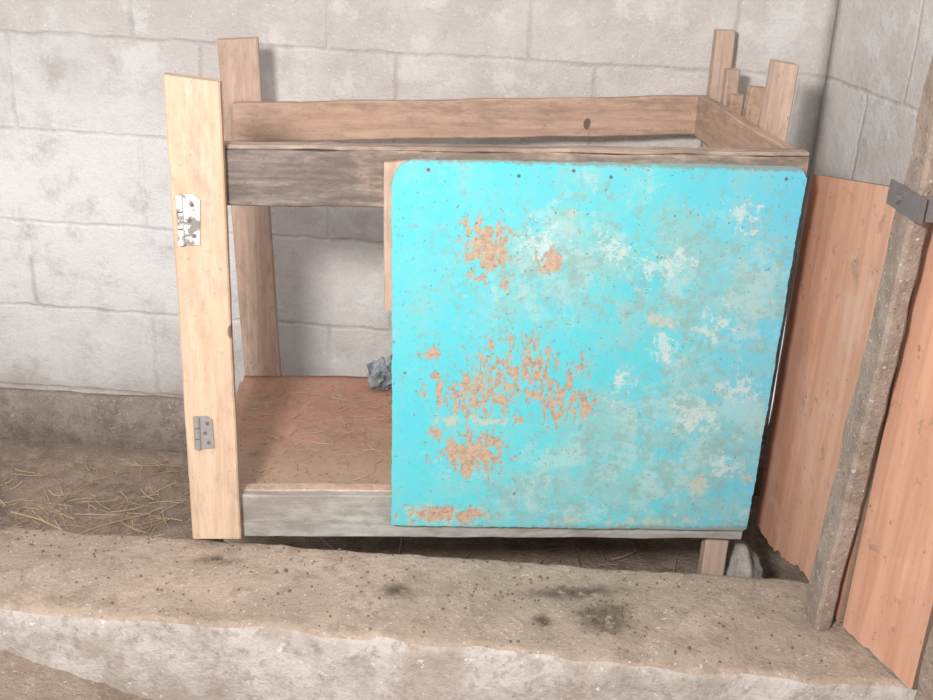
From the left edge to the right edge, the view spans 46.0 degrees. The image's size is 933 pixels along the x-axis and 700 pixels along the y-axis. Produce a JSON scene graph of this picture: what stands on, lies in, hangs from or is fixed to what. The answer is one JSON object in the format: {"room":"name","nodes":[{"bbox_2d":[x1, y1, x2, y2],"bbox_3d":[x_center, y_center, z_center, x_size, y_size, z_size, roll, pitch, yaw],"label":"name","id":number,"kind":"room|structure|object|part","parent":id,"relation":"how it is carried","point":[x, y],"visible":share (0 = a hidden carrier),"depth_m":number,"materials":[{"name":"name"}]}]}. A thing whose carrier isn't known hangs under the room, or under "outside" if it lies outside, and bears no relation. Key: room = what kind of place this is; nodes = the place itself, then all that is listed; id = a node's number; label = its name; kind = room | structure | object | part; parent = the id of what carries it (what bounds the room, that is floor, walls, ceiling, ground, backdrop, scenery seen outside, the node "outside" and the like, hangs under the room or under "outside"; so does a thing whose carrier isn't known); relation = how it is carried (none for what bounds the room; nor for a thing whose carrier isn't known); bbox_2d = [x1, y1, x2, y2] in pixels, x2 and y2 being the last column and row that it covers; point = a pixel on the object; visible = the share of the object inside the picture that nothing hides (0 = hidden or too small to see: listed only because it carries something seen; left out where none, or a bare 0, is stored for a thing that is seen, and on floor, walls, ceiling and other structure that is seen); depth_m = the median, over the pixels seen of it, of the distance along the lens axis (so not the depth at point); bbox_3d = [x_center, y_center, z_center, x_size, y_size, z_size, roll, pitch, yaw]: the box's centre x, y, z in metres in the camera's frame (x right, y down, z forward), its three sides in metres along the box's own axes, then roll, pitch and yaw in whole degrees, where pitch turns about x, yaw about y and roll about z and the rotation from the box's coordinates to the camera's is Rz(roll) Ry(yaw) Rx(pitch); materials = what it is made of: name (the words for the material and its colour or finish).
{"room":"farm building","nodes":[
{"label":"farm building","id":0,"kind":"room"},
{"bbox_2d":[187,203,195,237],"bbox_3d":[-0.492,-0.232,1.970,0.014,0.064,0.002,1,23,-5],"label":"screws","id":1,"kind":"object","parent":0,"point":[189,220],"depth_m":1.97,"materials":[{"name":"grey metal"}]},
{"bbox_2d":[203,422,210,444],"bbox_3d":[-0.504,0.161,2.134,0.013,0.049,0.002,1,23,-5],"label":"screws","id":2,"kind":"object","parent":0,"point":[207,423],"depth_m":2.13,"materials":[{"name":"grey metal"}]},
{"bbox_2d":[237,375,391,484],"bbox_3d":[0.002,0.204,2.639,1.126,0.018,0.656,1,23,-5],"label":"floor","id":3,"kind":"structure","parent":0,"point":[323,465],"depth_m":2.61,"materials":[{"name":"brown wood"}]},
{"bbox_2d":[240,389,391,484],"bbox_3d":[-0.340,0.205,2.567,0.375,0.002,0.552,1,23,-5],"label":"straw","id":4,"kind":"object","parent":3,"relation":"on","point":[331,389],"visible":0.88,"depth_m":2.57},
{"bbox_2d":[366,355,391,389],"bbox_3d":[-0.216,0.052,2.837,0.086,0.086,0.093,1,23,-5],"label":"rock","id":5,"kind":"object","parent":3,"relation":"on","point":[378,375],"visible":0.8,"depth_m":2.81,"materials":[{"name":"grey stone"}]},
{"bbox_2d":[0,439,809,699],"bbox_3d":[-0.732,0.789,1.789,3.560,0.231,3.640,1,23,-5],"label":"floor","id":6,"kind":"structure","parent":0,"point":[19,680],"depth_m":2.86,"materials":[{"name":"brown soil"}]},
{"bbox_2d":[200,539,223,541],"bbox_3d":[-0.526,0.157,2.220,0.046,1.041,0.034,1,23,-5],"label":"front leg","id":7,"kind":"object","parent":6,"relation":"on","point":[213,540],"visible":0.02,"depth_m":2.30,"materials":[{"name":"brown wood"}]},
{"bbox_2d":[236,382,242,401],"bbox_3d":[-0.560,0.230,2.601,0.024,0.061,0.621,1,23,-5],"label":"rail","id":8,"kind":"object","parent":7,"relation":"attached to","point":[240,383],"visible":0.06,"depth_m":2.82,"materials":[{"name":"brown wood"}]},
{"bbox_2d":[216,36,281,375],"bbox_3d":[-0.537,-0.175,2.805,0.146,1.209,0.030,1,23,-5],"label":"post","id":9,"kind":"object","parent":6,"relation":"on","point":[238,57],"visible":0.48,"depth_m":2.76,"materials":[{"name":"brown wood"}]},
{"bbox_2d":[232,94,699,141],"bbox_3d":[0.015,-0.559,2.658,1.144,0.146,0.030,1,23,-5],"label":"rail","id":10,"kind":"object","parent":9,"relation":"attached to","point":[515,117],"visible":0.96,"depth_m":2.64,"materials":[{"name":"brown wood"}]},
{"bbox_2d":[0,453,697,571],"bbox_3d":[-0.422,0.456,2.745,2.209,0.106,0.980,1,23,-5],"label":"litter","id":11,"kind":"object","parent":6,"relation":"on","point":[62,494],"visible":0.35,"depth_m":2.87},
{"bbox_2d":[0,527,915,699],"bbox_3d":[-0.806,0.563,2.212,3.556,0.327,0.365,4,23,4],"label":"concrete ledge","id":12,"kind":"object","parent":6,"relation":"on","point":[149,617],"visible":0.99,"depth_m":2.03,"materials":[{"name":"beige concrete"}]},
{"bbox_2d":[163,72,242,538],"bbox_3d":[-0.489,-0.047,2.065,0.101,0.923,0.042,1,23,-5],"label":"post","id":13,"kind":"object","parent":12,"relation":"on","point":[194,112],"depth_m":2.03,"materials":[{"name":"brown wood"}]},
{"bbox_3d":[-0.497,-0.233,1.970,0.042,0.095,0.013,1,23,-5],"label":"hinge","id":14,"kind":"part","parent":13,"relation":"part of","materials":[{"name":"silver metal"}]},
{"bbox_3d":[-0.510,0.161,2.134,0.037,0.070,0.013,1,23,-5],"label":"hinge","id":15,"kind":"part","parent":13,"relation":"part of","materials":[{"name":"grey metal"}]},
{"bbox_2d":[225,148,809,209],"bbox_3d":[0.088,-0.316,2.039,1.104,0.121,0.031,1,23,-5],"label":"rail","id":16,"kind":"object","parent":13,"relation":"attached to","point":[292,177],"visible":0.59,"depth_m":2.00,"materials":[{"name":"wood"}]},
{"bbox_2d":[383,160,408,310],"bbox_3d":[-0.107,-0.212,2.044,0.099,0.294,0.013,1,23,-5],"label":"stile","id":17,"kind":"object","parent":16,"relation":"attached to","point":[389,168],"visible":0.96,"depth_m":2.03,"materials":[{"name":"brown wood"}]},
{"bbox_2d":[225,140,810,155],"bbox_3d":[0.097,-0.371,2.025,1.090,0.026,0.040,1,23,-5],"label":"wooden board","id":18,"kind":"object","parent":16,"relation":"on","point":[235,144],"depth_m":2.02,"materials":[{"name":"brown wood"}]},
{"bbox_2d":[391,158,805,529],"bbox_3d":[0.233,0.015,2.156,0.768,0.785,0.007,1,23,-5],"label":"painted panel","id":19,"kind":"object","parent":16,"relation":"attached to","point":[583,348],"depth_m":2.14,"materials":[{"name":"paint"}]},
{"bbox_2d":[427,168,787,180],"bbox_3d":[0.263,-0.320,2.013,0.672,0.019,0.002,1,23,-5],"label":"nail","id":20,"kind":"object","parent":19,"relation":"attached to","point":[428,169],"visible":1,"depth_m":2.00,"materials":[{"name":"metal"}]},
{"bbox_2d":[756,174,909,621],"bbox_3d":[0.702,0.070,2.126,0.018,0.880,0.448,0,23,-6],"label":"board","id":21,"kind":"object","parent":12,"relation":"on","point":[848,224],"visible":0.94,"depth_m":2.14,"materials":[{"name":"brown wood"}]},
{"bbox_2d":[804,57,932,628],"bbox_3d":[0.696,-0.149,1.764,0.052,1.464,0.156,1,23,-5],"label":"support post","id":22,"kind":"object","parent":12,"relation":"on","point":[912,200],"visible":1,"depth_m":1.83,"materials":[{"name":"wood"}]},
{"bbox_2d":[842,223,932,688],"bbox_3d":[0.763,0.157,1.821,0.016,0.862,0.186,-6,24,-20],"label":"board","id":23,"kind":"object","parent":12,"relation":"on","point":[889,612],"visible":0.98,"depth_m":1.88,"materials":[{"name":"brown wood"}]},
{"bbox_2d":[913,623,932,699],"bbox_3d":[0.820,-0.056,1.561,0.047,1.464,0.112,1,23,-5],"label":"support post","id":24,"kind":"object","parent":12,"relation":"on","point":[924,688],"visible":1,"depth_m":1.84,"materials":[{"name":"wood"}]},
{"bbox_2d":[697,538,728,575],"bbox_3d":[0.559,0.147,2.305,0.053,1.091,0.033,1,23,-5],"label":"front leg","id":25,"kind":"object","parent":6,"relation":"on","point":[713,552],"visible":0.08,"depth_m":2.42,"materials":[{"name":"brown wood"}]},
{"bbox_2d":[240,491,742,538],"bbox_3d":[0.059,0.346,2.313,1.077,0.110,0.030,1,23,-5],"label":"rail","id":26,"kind":"object","parent":25,"relation":"attached to","point":[264,513],"visible":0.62,"depth_m":2.28,"materials":[{"name":"grey wood"}]},
{"bbox_2d":[240,483,391,492],"bbox_3d":[0.056,0.296,2.313,1.071,0.022,0.032,1,23,-5],"label":"rail","id":27,"kind":"object","parent":26,"relation":"attached to","point":[363,488],"visible":0.33,"depth_m":2.27,"materials":[{"name":"brown wood"}]},
{"bbox_2d":[694,95,794,148],"bbox_3d":[0.597,-0.449,2.390,0.027,0.104,0.643,1,23,-5],"label":"rail","id":28,"kind":"object","parent":25,"relation":"attached to","point":[716,125],"visible":0.52,"depth_m":2.45,"materials":[{"name":"brown wood"}]},
{"bbox_2d":[720,67,740,106],"bbox_3d":[0.620,-0.548,2.633,0.034,0.246,0.032,1,23,-5],"label":"stub","id":29,"kind":"object","parent":28,"relation":"attached to","point":[731,77],"visible":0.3,"depth_m":2.59,"materials":[{"name":"brown wood"}]},
{"bbox_2d":[726,94,743,115],"bbox_3d":[0.613,-0.492,2.558,0.031,0.200,0.031,1,23,-5],"label":"stub","id":30,"kind":"object","parent":28,"relation":"attached to","point":[734,101],"visible":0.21,"depth_m":2.52,"materials":[{"name":"brown wood"}]},
{"bbox_2d":[742,85,764,126],"bbox_3d":[0.635,-0.479,2.489,0.050,0.233,0.031,1,23,-5],"label":"stub","id":31,"kind":"object","parent":28,"relation":"attached to","point":[754,97],"visible":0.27,"depth_m":2.45,"materials":[{"name":"brown wood"}]},
{"bbox_2d":[759,59,799,141],"bbox_3d":[0.643,-0.442,2.321,0.060,0.330,0.042,1,23,-5],"label":"stub","id":32,"kind":"object","parent":28,"relation":"attached to","point":[781,79],"visible":0.46,"depth_m":2.27,"materials":[{"name":"brown wood"}]},
{"bbox_2d":[700,29,735,146],"bbox_3d":[0.599,-0.190,2.895,0.050,1.263,0.036,1,23,-5],"label":"post","id":33,"kind":"object","parent":6,"relation":"on","point":[723,39],"visible":0.12,"depth_m":2.67,"materials":[{"name":"brown wood"}]},
{"bbox_2d":[724,538,763,578],"bbox_3d":[0.278,0.543,2.496,0.799,0.245,0.279,1,23,-5],"label":"rubble","id":34,"kind":"object","parent":6,"relation":"on","point":[741,560],"visible":0.07,"depth_m":2.47,"materials":[{"name":"grey stone"}]},
{"bbox_2d":[0,0,837,439],"bbox_3d":[-0.845,-0.861,2.849,3.506,2.479,0.132,4,23,3],"label":"wall","id":35,"kind":"structure","parent":0,"point":[88,289],"depth_m":2.85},
{"bbox_2d":[0,386,767,493],"bbox_3d":[-0.898,0.217,3.220,3.510,0.187,0.068,4,23,3],"label":"concrete ledge","id":36,"kind":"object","parent":35,"relation":"attached to","point":[137,421],"depth_m":3.20,"materials":[{"name":"concrete"}]},
{"bbox_2d":[766,0,932,442],"bbox_3d":[1.121,-0.155,1.374,0.132,2.477,2.933,0,23,-7],"label":"wall","id":37,"kind":"structure","parent":0,"point":[881,54],"depth_m":2.50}
]}

